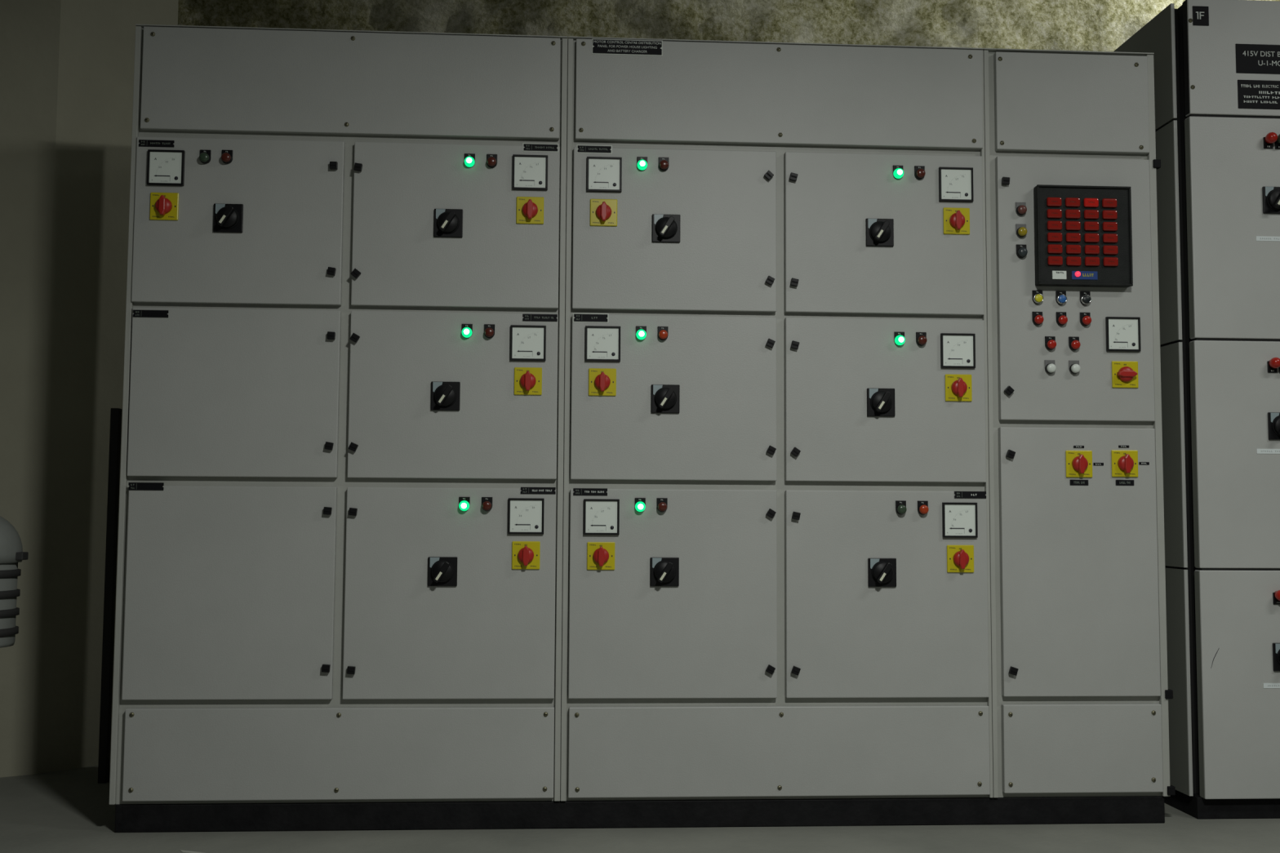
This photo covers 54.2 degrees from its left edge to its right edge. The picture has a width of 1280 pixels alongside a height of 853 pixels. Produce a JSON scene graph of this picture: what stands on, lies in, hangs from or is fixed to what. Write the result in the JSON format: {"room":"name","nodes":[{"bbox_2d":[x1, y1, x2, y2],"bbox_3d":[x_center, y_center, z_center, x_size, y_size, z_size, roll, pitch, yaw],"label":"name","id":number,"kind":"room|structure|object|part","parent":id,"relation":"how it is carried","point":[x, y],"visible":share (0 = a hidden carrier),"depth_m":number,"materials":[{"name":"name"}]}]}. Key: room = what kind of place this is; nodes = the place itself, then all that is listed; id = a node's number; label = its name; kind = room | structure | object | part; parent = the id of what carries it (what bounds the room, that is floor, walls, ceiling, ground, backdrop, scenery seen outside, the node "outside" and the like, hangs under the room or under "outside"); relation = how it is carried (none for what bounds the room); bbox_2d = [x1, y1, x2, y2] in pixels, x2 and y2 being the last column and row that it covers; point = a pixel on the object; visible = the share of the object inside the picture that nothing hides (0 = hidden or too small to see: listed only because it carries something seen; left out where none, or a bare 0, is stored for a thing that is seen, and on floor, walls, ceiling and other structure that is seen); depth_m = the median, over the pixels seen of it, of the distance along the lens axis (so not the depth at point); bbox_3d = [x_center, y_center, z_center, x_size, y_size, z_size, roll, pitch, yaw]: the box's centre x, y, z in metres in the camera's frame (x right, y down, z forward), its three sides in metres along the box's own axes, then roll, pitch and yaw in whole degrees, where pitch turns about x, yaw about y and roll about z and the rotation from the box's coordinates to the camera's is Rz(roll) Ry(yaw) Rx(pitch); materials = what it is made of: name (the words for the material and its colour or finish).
{"room":"electrical room","nodes":[
{"label":"electrical room","id":0,"kind":"room"},
{"bbox_2d":[0,0,178,777],"bbox_3d":[-2.910,-0.870,3.741,2.846,3.900,0.446,3,-5,-32],"label":"wall","id":1,"kind":"structure","parent":0,"point":[67,66],"depth_m":4.09,"materials":[{"name":"paint"}]},
{"bbox_2d":[0,515,28,648],"bbox_3d":[-2.004,0.451,3.743,0.240,0.395,0.403,4,-5,-41],"label":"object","id":2,"kind":"structure","parent":1,"relation":"attached to","point":[11,553],"depth_m":3.66,"materials":[{"name":"grey"}]},
{"bbox_2d":[0,765,1279,852],"bbox_3d":[0.186,1.050,2.091,13.000,0.121,11.500,1,-4,-3],"label":"floor","id":3,"kind":"structure","parent":0,"point":[65,811],"depth_m":3.25,"materials":[{"name":"concrete"}]},
{"bbox_2d":[97,408,121,783],"bbox_3d":[-1.655,0.522,3.909,0.026,1.160,0.030,1,-4,-3],"label":"bar","id":4,"kind":"object","parent":3,"relation":"on","point":[107,669],"visible":1,"depth_m":3.90,"materials":[{"name":"black metal"}]},
{"bbox_2d":[109,23,568,804],"bbox_3d":[-0.819,-0.018,3.802,1.175,2.088,0.957,1,-4,-3],"label":"tall cabinet","id":5,"kind":"object","parent":3,"relation":"on","point":[340,542],"visible":1,"depth_m":3.36,"materials":[{"name":"grey metal"}]},
{"bbox_2d":[149,192,178,220],"bbox_3d":[-1.279,-0.593,3.357,0.075,0.075,0.026,1,-4,-3],"label":"switch","id":6,"kind":"object","parent":5,"relation":"attached to","point":[162,206],"depth_m":3.36,"materials":[{"name":"red"}]},
{"bbox_2d":[199,149,211,164],"bbox_3d":[-1.174,-0.730,3.374,0.029,0.038,0.022,1,-4,-3],"label":"lamp","id":7,"kind":"object","parent":5,"relation":"attached to","point":[205,155],"depth_m":3.38,"materials":[{"name":"green plastic"}]},
{"bbox_2d":[221,149,232,164],"bbox_3d":[-1.116,-0.730,3.378,0.029,0.038,0.022,1,-4,-3],"label":"lamp","id":8,"kind":"object","parent":5,"relation":"attached to","point":[226,154],"depth_m":3.38,"materials":[{"name":"red plastic"}]},
{"bbox_2d":[213,203,243,232],"bbox_3d":[-1.109,-0.563,3.359,0.078,0.078,0.037,1,-4,-3],"label":"switch","id":9,"kind":"object","parent":5,"relation":"attached to","point":[227,217],"depth_m":3.37,"materials":[{"name":"black plastic"}]},
{"bbox_3d":[-1.085,0.440,3.321,0.543,0.561,0.019,1,-4,-3],"label":"door","id":10,"kind":"part","parent":5,"relation":"part of","materials":[{"name":"grey paint"}]},
{"bbox_3d":[-1.085,-0.091,3.357,0.549,0.452,0.019,1,-4,-3],"label":"door","id":11,"kind":"part","parent":5,"relation":"part of","materials":[{"name":"grey paint"}]},
{"bbox_3d":[-1.084,-0.555,3.388,0.553,0.450,0.019,1,-4,-3],"label":"door","id":12,"kind":"part","parent":5,"relation":"part of","materials":[{"name":"grey paint"}]},
{"bbox_3d":[-0.789,0.864,3.310,1.121,0.238,0.019,1,-4,-3],"label":"panel","id":13,"kind":"part","parent":5,"relation":"part of","materials":[{"name":"grey paint"}]},
{"bbox_3d":[-0.786,-0.941,3.433,1.130,0.283,0.019,1,-4,-3],"label":"panel","id":14,"kind":"part","parent":5,"relation":"part of","materials":[{"name":"grey paint"}]},
{"bbox_2d":[427,556,457,586],"bbox_3d":[-0.527,0.387,3.330,0.078,0.078,0.037,1,-4,-3],"label":"switch","id":15,"kind":"object","parent":5,"relation":"attached to","point":[442,571],"depth_m":3.34,"materials":[{"name":"black plastic"}]},
{"bbox_2d":[431,381,460,410],"bbox_3d":[-0.524,-0.083,3.362,0.078,0.078,0.037,1,-4,-3],"label":"switch","id":16,"kind":"object","parent":5,"relation":"attached to","point":[445,395],"depth_m":3.37,"materials":[{"name":"black plastic"}]},
{"bbox_2d":[433,208,462,237],"bbox_3d":[-0.521,-0.555,3.394,0.078,0.078,0.037,1,-4,-3],"label":"switch","id":17,"kind":"object","parent":5,"relation":"attached to","point":[447,223],"depth_m":3.40,"materials":[{"name":"black plastic"}]},
{"bbox_3d":[-0.507,0.446,3.355,0.559,0.561,0.019,1,-4,-3],"label":"door","id":18,"kind":"part","parent":5,"relation":"part of","materials":[{"name":"grey paint"}]},
{"bbox_3d":[-0.504,-0.085,3.391,0.559,0.452,0.019,1,-4,-3],"label":"door","id":19,"kind":"part","parent":5,"relation":"part of","materials":[{"name":"grey paint"}]},
{"bbox_3d":[-0.501,-0.549,3.423,0.559,0.450,0.019,1,-4,-3],"label":"door","id":20,"kind":"part","parent":5,"relation":"part of","materials":[{"name":"grey paint"}]},
{"bbox_2d":[458,497,470,511],"bbox_3d":[-0.471,0.208,3.352,0.029,0.038,0.024,1,-4,-3],"label":"lamp","id":21,"kind":"object","parent":5,"relation":"attached to","point":[464,502],"depth_m":3.35,"materials":[{"name":"green plastic"}]},
{"bbox_2d":[462,324,472,337],"bbox_3d":[-0.468,-0.260,3.384,0.029,0.038,0.024,1,-4,-3],"label":"lamp","id":22,"kind":"object","parent":5,"relation":"attached to","point":[467,329],"depth_m":3.39,"materials":[{"name":"green plastic"}]},
{"bbox_2d":[464,153,475,167],"bbox_3d":[-0.466,-0.729,3.416,0.029,0.038,0.024,1,-4,-3],"label":"lamp","id":23,"kind":"object","parent":5,"relation":"attached to","point":[469,158],"depth_m":3.42,"materials":[{"name":"green plastic"}]},
{"bbox_2d":[481,497,492,511],"bbox_3d":[-0.411,0.208,3.357,0.029,0.038,0.022,1,-4,-3],"label":"lamp","id":24,"kind":"object","parent":5,"relation":"attached to","point":[486,502],"depth_m":3.36,"materials":[{"name":"red plastic"}]},
{"bbox_2d":[484,324,494,337],"bbox_3d":[-0.408,-0.259,3.388,0.029,0.038,0.022,1,-4,-3],"label":"lamp","id":25,"kind":"object","parent":5,"relation":"attached to","point":[489,329],"depth_m":3.39,"materials":[{"name":"red plastic"}]},
{"bbox_2d":[486,154,497,168],"bbox_3d":[-0.405,-0.728,3.420,0.029,0.038,0.022,1,-4,-3],"label":"lamp","id":26,"kind":"object","parent":5,"relation":"attached to","point":[491,159],"depth_m":3.42,"materials":[{"name":"red plastic"}]},
{"bbox_2d":[511,541,540,569],"bbox_3d":[-0.306,0.345,3.351,0.075,0.075,0.026,1,-4,-3],"label":"switch","id":27,"kind":"object","parent":5,"relation":"attached to","point":[526,555],"depth_m":3.36,"materials":[{"name":"red"}]},
{"bbox_2d":[514,367,542,395],"bbox_3d":[-0.303,-0.124,3.383,0.075,0.075,0.026,1,-4,-3],"label":"switch","id":28,"kind":"object","parent":5,"relation":"attached to","point":[527,380],"depth_m":3.39,"materials":[{"name":"red"}]},
{"bbox_2d":[515,196,543,224],"bbox_3d":[-0.300,-0.593,3.415,0.075,0.075,0.026,1,-4,-3],"label":"switch","id":29,"kind":"object","parent":5,"relation":"attached to","point":[529,210],"depth_m":3.42,"materials":[{"name":"red"}]},
{"bbox_2d":[114,796,1164,832],"bbox_3d":[0.008,1.069,3.793,2.818,0.072,0.886,1,-4,-3],"label":"plinth","id":30,"kind":"object","parent":3,"relation":"on","point":[433,815],"visible":0.44,"depth_m":3.35,"materials":[{"name":"black paint"}]},
{"bbox_2d":[560,35,993,801],"bbox_3d":[0.354,-0.006,3.871,1.175,2.088,0.957,1,-4,-3],"label":"tall cabinet","id":31,"kind":"object","parent":3,"relation":"on","point":[776,546],"visible":1,"depth_m":3.43,"materials":[{"name":"grey metal"}]},
{"bbox_2d":[586,542,614,569],"bbox_3d":[-0.104,0.348,3.363,0.075,0.075,0.026,1,-4,-3],"label":"switch","id":32,"kind":"object","parent":31,"relation":"attached to","point":[600,555],"depth_m":3.37,"materials":[{"name":"red"}]},
{"bbox_2d":[588,368,616,395],"bbox_3d":[-0.102,-0.122,3.395,0.075,0.075,0.026,1,-4,-3],"label":"switch","id":33,"kind":"object","parent":31,"relation":"attached to","point":[602,381],"depth_m":3.40,"materials":[{"name":"red"}]},
{"bbox_2d":[590,199,617,226],"bbox_3d":[-0.099,-0.589,3.427,0.075,0.075,0.026,1,-4,-3],"label":"switch","id":34,"kind":"object","parent":31,"relation":"attached to","point":[603,212],"depth_m":3.43,"materials":[{"name":"red"}]},
{"bbox_3d":[-0.035,-1.053,3.474,0.197,0.044,0.003,1,-4,-3],"label":"title plate","id":35,"kind":"part","parent":31,"relation":"part of","materials":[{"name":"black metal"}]},
{"bbox_2d":[635,497,645,511],"bbox_3d":[0.001,0.212,3.380,0.029,0.038,0.024,1,-4,-3],"label":"lamp","id":36,"kind":"object","parent":31,"relation":"attached to","point":[640,503],"depth_m":3.38,"materials":[{"name":"green plastic"}]},
{"bbox_2d":[635,325,646,340],"bbox_3d":[0.004,-0.256,3.412,0.029,0.038,0.024,1,-4,-3],"label":"lamp","id":37,"kind":"object","parent":31,"relation":"attached to","point":[641,331],"depth_m":3.41,"materials":[{"name":"green plastic"}]},
{"bbox_2d":[636,156,647,170],"bbox_3d":[0.007,-0.726,3.444,0.029,0.038,0.024,1,-4,-3],"label":"lamp","id":38,"kind":"object","parent":31,"relation":"attached to","point":[642,162],"depth_m":3.45,"materials":[{"name":"green plastic"}]},
{"bbox_2d":[657,497,667,511],"bbox_3d":[0.060,0.212,3.385,0.029,0.038,0.022,1,-4,-3],"label":"lamp","id":39,"kind":"object","parent":31,"relation":"attached to","point":[662,503],"depth_m":3.38,"materials":[{"name":"red plastic"}]},
{"bbox_2d":[657,326,668,340],"bbox_3d":[0.063,-0.256,3.416,0.029,0.038,0.022,1,-4,-3],"label":"lamp","id":40,"kind":"object","parent":31,"relation":"attached to","point":[663,331],"depth_m":3.42,"materials":[{"name":"red plastic"}]},
{"bbox_2d":[658,157,668,171],"bbox_3d":[0.066,-0.725,3.448,0.029,0.038,0.022,1,-4,-3],"label":"lamp","id":41,"kind":"object","parent":31,"relation":"attached to","point":[663,162],"depth_m":3.45,"materials":[{"name":"red plastic"}]},
{"bbox_2d":[649,557,679,586],"bbox_3d":[0.067,0.392,3.365,0.078,0.078,0.037,1,-4,-3],"label":"switch","id":42,"kind":"object","parent":31,"relation":"attached to","point":[664,571],"depth_m":3.37,"materials":[{"name":"black plastic"}]},
{"bbox_2d":[651,384,679,413],"bbox_3d":[0.070,-0.076,3.397,0.078,0.078,0.037,1,-4,-3],"label":"switch","id":43,"kind":"object","parent":31,"relation":"attached to","point":[665,398],"depth_m":3.41,"materials":[{"name":"black plastic"}]},
{"bbox_2d":[652,213,679,242],"bbox_3d":[0.073,-0.546,3.429,0.078,0.078,0.037,1,-4,-3],"label":"switch","id":44,"kind":"object","parent":31,"relation":"attached to","point":[665,227],"depth_m":3.44,"materials":[{"name":"black plastic"}]},
{"bbox_3d":[0.091,0.452,3.391,0.563,0.561,0.019,1,-4,-3],"label":"door","id":45,"kind":"part","parent":31,"relation":"part of","materials":[{"name":"grey paint"}]},
{"bbox_3d":[0.094,-0.079,3.427,0.563,0.452,0.019,1,-4,-3],"label":"door","id":46,"kind":"part","parent":31,"relation":"part of","materials":[{"name":"grey paint"}]},
{"bbox_3d":[0.097,-0.544,3.458,0.563,0.450,0.019,1,-4,-3],"label":"door","id":47,"kind":"part","parent":31,"relation":"part of","materials":[{"name":"grey paint"}]},
{"bbox_3d":[0.380,0.876,3.379,1.143,0.238,0.019,1,-4,-3],"label":"panel","id":48,"kind":"part","parent":31,"relation":"part of","materials":[{"name":"grey paint"}]},
{"bbox_3d":[0.393,-0.929,3.502,1.145,0.283,0.019,1,-4,-3],"label":"panel","id":49,"kind":"part","parent":31,"relation":"part of","materials":[{"name":"grey paint"}]},
{"bbox_2d":[866,217,893,246],"bbox_3d":[0.667,-0.540,3.464,0.078,0.078,0.037,1,-4,-3],"label":"switch","id":50,"kind":"object","parent":31,"relation":"attached to","point":[879,231],"depth_m":3.47,"materials":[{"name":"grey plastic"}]},
{"bbox_2d":[866,388,895,416],"bbox_3d":[0.664,-0.067,3.432,0.078,0.078,0.037,1,-4,-3],"label":"switch","id":51,"kind":"object","parent":31,"relation":"attached to","point":[880,402],"depth_m":3.44,"materials":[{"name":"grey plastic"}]},
{"bbox_2d":[867,558,896,586],"bbox_3d":[0.662,0.398,3.400,0.078,0.078,0.037,1,-4,-3],"label":"switch","id":52,"kind":"object","parent":31,"relation":"attached to","point":[882,572],"depth_m":3.41,"materials":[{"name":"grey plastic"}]},
{"bbox_3d":[0.681,-0.538,3.493,0.558,0.450,0.019,1,-4,-3],"label":"door","id":53,"kind":"part","parent":31,"relation":"part of","materials":[{"name":"grey paint"}]},
{"bbox_3d":[0.678,-0.073,3.461,0.558,0.452,0.019,1,-4,-3],"label":"door","id":54,"kind":"part","parent":31,"relation":"part of","materials":[{"name":"grey paint"}]},
{"bbox_3d":[0.675,0.457,3.425,0.558,0.561,0.019,1,-4,-3],"label":"door","id":55,"kind":"part","parent":31,"relation":"part of","materials":[{"name":"grey paint"}]},
{"bbox_2d":[893,164,903,178],"bbox_3d":[0.721,-0.711,3.486,0.029,0.038,0.024,1,-4,-3],"label":"lamp","id":56,"kind":"object","parent":31,"relation":"attached to","point":[898,170],"depth_m":3.49,"materials":[{"name":"green plastic"}]},
{"bbox_2d":[893,331,905,345],"bbox_3d":[0.719,-0.243,3.454,0.029,0.038,0.024,1,-4,-3],"label":"lamp","id":57,"kind":"object","parent":31,"relation":"attached to","point":[899,336],"depth_m":3.46,"materials":[{"name":"green plastic"}]},
{"bbox_2d":[895,500,906,514],"bbox_3d":[0.716,0.222,3.423,0.029,0.038,0.022,1,-4,-3],"label":"lamp","id":58,"kind":"object","parent":31,"relation":"attached to","point":[900,505],"depth_m":3.42,"materials":[{"name":"green plastic"}]},
{"bbox_2d":[914,165,925,179],"bbox_3d":[0.782,-0.710,3.490,0.029,0.038,0.022,1,-4,-3],"label":"lamp","id":59,"kind":"object","parent":31,"relation":"attached to","point":[919,171],"depth_m":3.49,"materials":[{"name":"red plastic"}]},
{"bbox_2d":[915,332,927,346],"bbox_3d":[0.779,-0.243,3.458,0.029,0.038,0.022,1,-4,-3],"label":"lamp","id":60,"kind":"object","parent":31,"relation":"attached to","point":[921,337],"depth_m":3.46,"materials":[{"name":"red plastic"}]},
{"bbox_2d":[917,501,928,515],"bbox_3d":[0.777,0.223,3.427,0.029,0.038,0.022,1,-4,-3],"label":"lamp","id":61,"kind":"object","parent":31,"relation":"attached to","point":[922,506],"depth_m":3.43,"materials":[{"name":"red plastic"}]},
{"bbox_2d":[942,207,969,234],"bbox_3d":[0.885,-0.575,3.485,0.075,0.075,0.026,1,-4,-3],"label":"switch","id":62,"kind":"object","parent":31,"relation":"attached to","point":[956,220],"depth_m":3.49,"materials":[{"name":"red"}]},
{"bbox_2d":[945,373,972,401],"bbox_3d":[0.882,-0.108,3.453,0.075,0.075,0.026,1,-4,-3],"label":"switch","id":63,"kind":"object","parent":31,"relation":"attached to","point":[958,387],"depth_m":3.46,"materials":[{"name":"red"}]},
{"bbox_2d":[946,545,973,573],"bbox_3d":[0.879,0.362,3.421,0.075,0.075,0.026,1,-4,-3],"label":"switch","id":64,"kind":"object","parent":31,"relation":"attached to","point":[960,558],"depth_m":3.43,"materials":[{"name":"red"}]},
{"bbox_2d":[982,48,1175,798],"bbox_3d":[1.193,0.002,3.922,0.506,2.088,0.956,1,-4,-3],"label":"tall cabinet","id":65,"kind":"object","parent":3,"relation":"on","point":[1081,693],"visible":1,"depth_m":3.48,"materials":[{"name":"grey metal"}]},
{"bbox_2d":[1015,223,1026,237],"bbox_3d":[1.068,-0.549,3.497,0.029,0.038,0.022,1,-4,-3],"label":"lamp","id":66,"kind":"object","parent":65,"relation":"on","point":[1020,228],"depth_m":3.50,"materials":[{"name":"yellow plastic"}]},
{"bbox_2d":[1015,202,1026,215],"bbox_3d":[1.068,-0.611,3.501,0.029,0.038,0.022,1,-4,-3],"label":"lamp","id":67,"kind":"object","parent":65,"relation":"attached to","point":[1020,207],"depth_m":3.50,"materials":[{"name":"red plastic"}]},
{"bbox_2d":[1016,244,1027,257],"bbox_3d":[1.067,-0.491,3.493,0.029,0.038,0.022,1,-4,-3],"label":"lamp","id":68,"kind":"object","parent":65,"relation":"attached to","point":[1021,249],"depth_m":3.49,"materials":[{"name":"black plastic"}]},
{"bbox_2d":[1031,311,1044,325],"bbox_3d":[1.109,-0.302,3.482,0.029,0.038,0.022,1,-4,-3],"label":"lamp","id":69,"kind":"object","parent":65,"relation":"attached to","point":[1037,317],"depth_m":3.49,"materials":[{"name":"red plastic"}]},
{"bbox_2d":[1044,360,1056,373],"bbox_3d":[1.141,-0.166,3.475,0.029,0.038,0.022,1,-4,-3],"label":"lamp","id":70,"kind":"object","parent":65,"relation":"attached to","point":[1050,366],"depth_m":3.48,"materials":[{"name":"white plastic"}]},
{"bbox_2d":[1044,336,1056,350],"bbox_3d":[1.144,-0.233,3.480,0.029,0.038,0.022,1,-4,-3],"label":"lamp","id":71,"kind":"object","parent":65,"relation":"attached to","point":[1050,341],"depth_m":3.48,"materials":[{"name":"red plastic"}]},
{"bbox_2d":[1056,311,1067,325],"bbox_3d":[1.177,-0.301,3.486,0.029,0.038,0.022,1,-4,-3],"label":"lamp","id":72,"kind":"object","parent":65,"relation":"attached to","point":[1061,317],"depth_m":3.49,"materials":[{"name":"red plastic"}]},
{"bbox_3d":[1.225,-0.917,3.551,0.441,0.281,0.019,1,-4,-3],"label":"panel","id":73,"kind":"part","parent":65,"relation":"part of","materials":[{"name":"grey paint"}]},
{"bbox_2d":[1068,360,1080,373],"bbox_3d":[1.210,-0.166,3.479,0.029,0.038,0.022,1,-4,-3],"label":"lamp","id":74,"kind":"object","parent":65,"relation":"attached to","point":[1074,366],"depth_m":3.48,"materials":[{"name":"white plastic"}]},
{"bbox_2d":[1068,336,1080,350],"bbox_3d":[1.212,-0.232,3.484,0.029,0.038,0.022,1,-4,-3],"label":"lamp","id":75,"kind":"object","parent":65,"relation":"attached to","point":[1074,342],"depth_m":3.49,"materials":[{"name":"red plastic"}]},
{"bbox_3d":[1.221,-0.387,3.515,0.439,0.744,0.019,1,-4,-3],"label":"door","id":76,"kind":"part","parent":65,"relation":"part of","materials":[{"name":"grey paint"}]},
{"bbox_2d":[1075,271,1080,276],"bbox_3d":[1.217,-0.424,3.476,0.015,0.015,0.008,1,-4,-3],"label":"light","id":77,"kind":"object","parent":65,"relation":"attached to","point":[1077,273],"depth_m":3.48,"materials":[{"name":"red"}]},
{"bbox_2d":[1065,450,1092,477],"bbox_3d":[1.218,0.103,3.459,0.075,0.075,0.026,1,-4,-3],"label":"switch","id":78,"kind":"object","parent":65,"relation":"attached to","point":[1078,464],"depth_m":3.47,"materials":[{"name":"red"}]},
{"bbox_3d":[1.215,0.372,3.463,0.440,0.738,0.019,1,-4,-3],"label":"door","id":79,"kind":"part","parent":65,"relation":"part of","materials":[{"name":"grey paint"}]},
{"bbox_3d":[1.211,0.881,3.429,0.443,0.238,0.019,1,-4,-3],"label":"panel","id":80,"kind":"part","parent":65,"relation":"part of","materials":[{"name":"grey paint"}]},
{"bbox_2d":[1080,312,1091,325],"bbox_3d":[1.245,-0.301,3.490,0.029,0.038,0.022,1,-4,-3],"label":"lamp","id":81,"kind":"object","parent":65,"relation":"attached to","point":[1085,317],"depth_m":3.49,"materials":[{"name":"red plastic"}]},
{"bbox_2d":[1111,449,1137,477],"bbox_3d":[1.347,0.102,3.467,0.075,0.075,0.026,1,-4,-3],"label":"switch","id":82,"kind":"object","parent":65,"relation":"attached to","point":[1124,463],"depth_m":3.47,"materials":[{"name":"red"}]},
{"bbox_2d":[1111,360,1138,387],"bbox_3d":[1.355,-0.146,3.484,0.075,0.075,0.026,1,-4,-3],"label":"switch","id":83,"kind":"object","parent":65,"relation":"attached to","point":[1125,374],"depth_m":3.49,"materials":[{"name":"red"}]},
{"bbox_2d":[1114,0,1279,819],"bbox_3d":[1.918,-0.040,3.997,0.799,2.335,0.957,1,-4,-3],"label":"tall cabinet","id":84,"kind":"object","parent":3,"relation":"on","point":[1216,63],"visible":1,"depth_m":3.56,"materials":[{"name":"grey metal"}]},
{"bbox_3d":[1.964,-1.063,3.641,0.770,0.341,0.030,1,-4,-3],"label":"panel","id":85,"kind":"part","parent":84,"relation":"part of","materials":[{"name":"grey paint"}]},
{"bbox_3d":[1.960,-0.567,3.607,0.772,0.641,0.030,1,-4,-3],"label":"door","id":86,"kind":"part","parent":84,"relation":"part of","materials":[{"name":"grey paint"}]},
{"bbox_3d":[1.955,0.081,3.563,0.774,0.643,0.030,1,-4,-3],"label":"door","id":87,"kind":"part","parent":84,"relation":"part of","materials":[{"name":"grey paint"}]},
{"bbox_3d":[1.951,0.722,3.519,0.775,0.630,0.030,1,-4,-3],"label":"door","id":88,"kind":"part","parent":84,"relation":"part of","materials":[{"name":"grey paint"}]},
{"bbox_3d":[1.879,-1.061,3.620,0.321,0.086,0.003,1,-4,-3],"label":"title plate","id":89,"kind":"part","parent":84,"relation":"part of","materials":[{"name":"black plastic"}]},
{"bbox_3d":[1.880,-0.956,3.613,0.318,0.084,0.003,1,-4,-3],"label":"maker plate","id":90,"kind":"part","parent":84,"relation":"part of","materials":[{"name":"black plastic"}]},
{"bbox_2d":[1262,132,1277,148],"bbox_3d":[1.807,-0.821,3.582,0.032,0.042,0.036,1,-4,-3],"label":"lamp","id":91,"kind":"object","parent":84,"relation":"attached to","point":[1269,139],"depth_m":3.59,"materials":[{"name":"red plastic"}]},
{"bbox_2d":[1262,186,1279,213],"bbox_3d":[1.823,-0.649,3.571,0.078,0.078,0.037,1,-4,-3],"label":"switch","id":92,"kind":"object","parent":84,"relation":"attached to","point":[1270,194],"depth_m":3.58,"materials":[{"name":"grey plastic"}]},
{"bbox_2d":[1266,357,1279,373],"bbox_3d":[1.796,-0.175,3.538,0.032,0.042,0.036,1,-4,-3],"label":"lamp","id":93,"kind":"object","parent":84,"relation":"attached to","point":[1273,363],"depth_m":3.55,"materials":[{"name":"red plastic"}]},
{"bbox_2d":[1267,412,1279,439],"bbox_3d":[1.817,-0.002,3.527,0.078,0.078,0.037,1,-4,-3],"label":"switch","id":94,"kind":"object","parent":84,"relation":"attached to","point":[1273,418],"depth_m":3.54,"materials":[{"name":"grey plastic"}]},
{"bbox_2d":[1272,643,1279,671],"bbox_3d":[1.808,0.643,3.482,0.078,0.078,0.037,1,-4,-3],"label":"switch","id":95,"kind":"object","parent":84,"relation":"attached to","point":[1276,646],"depth_m":3.49,"materials":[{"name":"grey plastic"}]},
{"bbox_2d":[1272,590,1279,604],"bbox_3d":[1.789,0.477,3.493,0.032,0.042,0.036,1,-4,-3],"label":"lamp","id":96,"kind":"object","parent":84,"relation":"attached to","point":[1276,593],"depth_m":3.51,"materials":[{"name":"red plastic"}]},
{"bbox_2d":[1275,133,1279,149],"bbox_3d":[1.841,-0.820,3.584,0.032,0.042,0.036,1,-4,-3],"label":"lamp","id":97,"kind":"object","parent":84,"relation":"attached to","point":[1277,135],"depth_m":3.60,"materials":[{"name":"grey"}]},
{"bbox_2d":[177,0,1279,51],"bbox_3d":[0.690,-0.863,5.749,7.600,4.200,0.932,1,-4,-3],"label":"wall","id":98,"kind":"structure","parent":0,"point":[1095,25],"depth_m":5.60,"materials":[{"name":"beige concrete"}]}
]}

